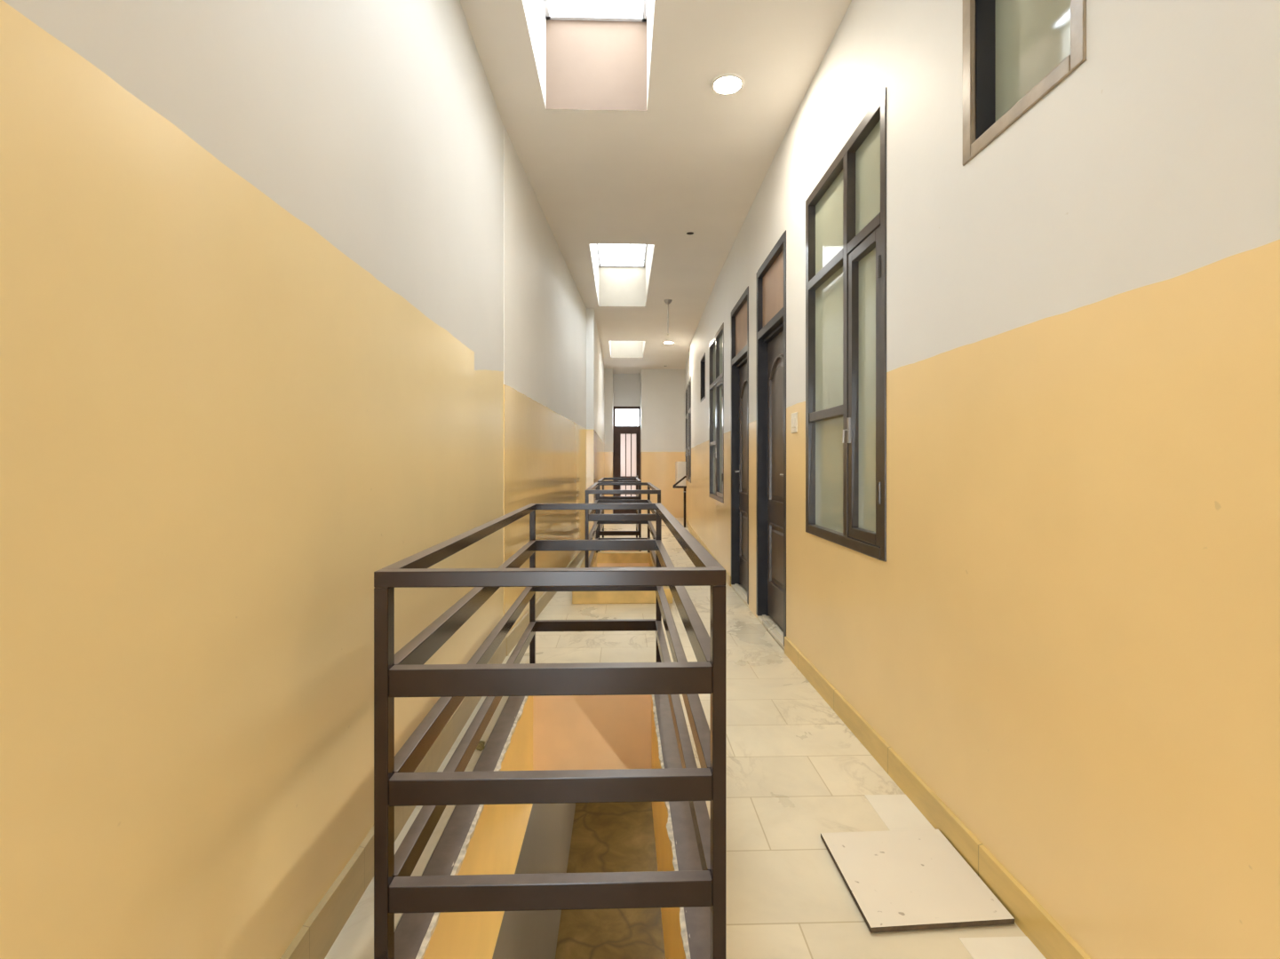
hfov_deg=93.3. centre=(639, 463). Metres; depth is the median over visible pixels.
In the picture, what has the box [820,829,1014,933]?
tile
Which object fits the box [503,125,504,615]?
trim
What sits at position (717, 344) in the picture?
window
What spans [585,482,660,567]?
guard railing
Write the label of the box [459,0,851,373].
ceiling
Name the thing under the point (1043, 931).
baseboard
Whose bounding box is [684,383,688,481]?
window
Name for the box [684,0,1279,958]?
wall
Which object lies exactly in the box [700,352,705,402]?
window
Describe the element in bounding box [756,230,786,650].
door
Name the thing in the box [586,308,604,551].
wall
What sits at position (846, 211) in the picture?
window
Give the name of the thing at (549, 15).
skylight
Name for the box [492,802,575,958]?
wall
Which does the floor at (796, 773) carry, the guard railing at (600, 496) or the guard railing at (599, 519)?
the guard railing at (600, 496)
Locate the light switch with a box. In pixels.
[791,412,797,433]
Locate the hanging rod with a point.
(667, 302)
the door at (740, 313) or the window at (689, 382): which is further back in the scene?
the window at (689, 382)
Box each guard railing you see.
[373,503,726,958]
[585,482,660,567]
[597,477,641,551]
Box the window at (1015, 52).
[962,0,1086,166]
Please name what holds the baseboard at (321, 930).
attached to the wall at (251, 251)
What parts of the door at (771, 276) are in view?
sill, transom panel, panel, panel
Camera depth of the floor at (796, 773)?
2.49 m
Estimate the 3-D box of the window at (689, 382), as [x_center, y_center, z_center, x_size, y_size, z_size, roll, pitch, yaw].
[0.813,-0.161,11.348,0.378,2.822,1.026,0,0,2]
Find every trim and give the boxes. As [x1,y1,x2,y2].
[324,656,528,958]
[415,696,528,958]
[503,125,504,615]
[651,694,690,958]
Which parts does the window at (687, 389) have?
sash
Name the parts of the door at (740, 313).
handle, sill, transom panel, panel, panel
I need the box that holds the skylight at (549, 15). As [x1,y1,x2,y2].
[542,0,647,22]
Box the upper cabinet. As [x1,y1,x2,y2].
[675,461,685,485]
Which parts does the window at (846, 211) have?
pane, pane, pane, latch handle, sash, pane, pane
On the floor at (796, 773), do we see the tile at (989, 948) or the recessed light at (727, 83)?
the tile at (989, 948)
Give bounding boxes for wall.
[0,0,503,958]
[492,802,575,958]
[504,127,586,634]
[572,551,672,604]
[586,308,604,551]
[604,368,684,517]
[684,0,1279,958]
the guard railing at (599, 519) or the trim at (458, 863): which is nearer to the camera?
the trim at (458, 863)
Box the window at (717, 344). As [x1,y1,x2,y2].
[709,322,723,503]
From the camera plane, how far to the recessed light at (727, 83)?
3.46 m
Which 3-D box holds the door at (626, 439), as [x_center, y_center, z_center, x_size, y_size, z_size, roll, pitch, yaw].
[-0.320,-0.070,14.704,0.655,2.646,0.145,0,0,-2]
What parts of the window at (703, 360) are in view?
frame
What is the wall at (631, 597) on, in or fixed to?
attached to the wall at (545, 310)
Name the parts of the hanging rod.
rod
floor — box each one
[423,517,1025,958]
[555,802,665,958]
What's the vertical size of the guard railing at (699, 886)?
1.011 m
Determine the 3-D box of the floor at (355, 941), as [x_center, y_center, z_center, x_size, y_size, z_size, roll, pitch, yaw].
[-0.721,1.248,1.444,0.142,0.004,4.930,0,0,-2]
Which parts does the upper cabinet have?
door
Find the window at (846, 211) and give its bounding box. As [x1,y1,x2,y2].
[805,87,886,562]
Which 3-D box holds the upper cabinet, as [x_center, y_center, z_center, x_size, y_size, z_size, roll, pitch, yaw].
[0.846,0.215,12.605,0.187,0.510,0.450,0,0,-2]
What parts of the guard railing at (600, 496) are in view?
post, post, rail, rail, post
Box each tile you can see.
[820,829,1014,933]
[864,795,935,830]
[958,936,1046,958]
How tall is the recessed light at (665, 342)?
0.010 m
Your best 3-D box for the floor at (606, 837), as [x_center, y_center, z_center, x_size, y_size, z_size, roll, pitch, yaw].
[0.074,4.900,6.005,2.300,0.100,18.000,0,0,-2]
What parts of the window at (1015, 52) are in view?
frame, pane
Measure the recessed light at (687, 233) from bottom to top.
0.008 m
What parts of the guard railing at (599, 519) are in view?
post, rail, post, rail, rail, post, rail, post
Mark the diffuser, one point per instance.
(722, 84)
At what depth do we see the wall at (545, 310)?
5.08 m
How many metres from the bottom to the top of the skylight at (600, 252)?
0.024 m
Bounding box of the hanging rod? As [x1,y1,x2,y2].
[663,299,672,335]
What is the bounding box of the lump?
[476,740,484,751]
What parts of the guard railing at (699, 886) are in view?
post, rail, post, rail, rail, post, rail, post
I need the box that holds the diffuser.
[714,76,741,93]
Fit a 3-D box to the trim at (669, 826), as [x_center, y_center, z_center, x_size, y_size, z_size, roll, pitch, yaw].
[0.092,1.266,2.469,0.028,0.046,2.160,0,0,-2]
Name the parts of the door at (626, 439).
pane, pane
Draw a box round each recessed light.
[662,341,674,343]
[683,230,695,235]
[710,72,745,95]
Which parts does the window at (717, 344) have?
pane, pane, pane, sash, pane, pane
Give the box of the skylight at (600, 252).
[596,244,647,267]
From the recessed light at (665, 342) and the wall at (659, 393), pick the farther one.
the wall at (659, 393)
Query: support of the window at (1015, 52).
in the wall at (1068, 631)
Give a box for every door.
[613,406,640,514]
[731,286,748,607]
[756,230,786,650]
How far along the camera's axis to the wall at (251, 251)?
1.16 m
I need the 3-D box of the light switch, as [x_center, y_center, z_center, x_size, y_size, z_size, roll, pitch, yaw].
[0.963,-0.255,3.772,0.014,0.124,0.124,0,0,-2]
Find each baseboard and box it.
[279,550,585,958]
[685,516,1091,958]

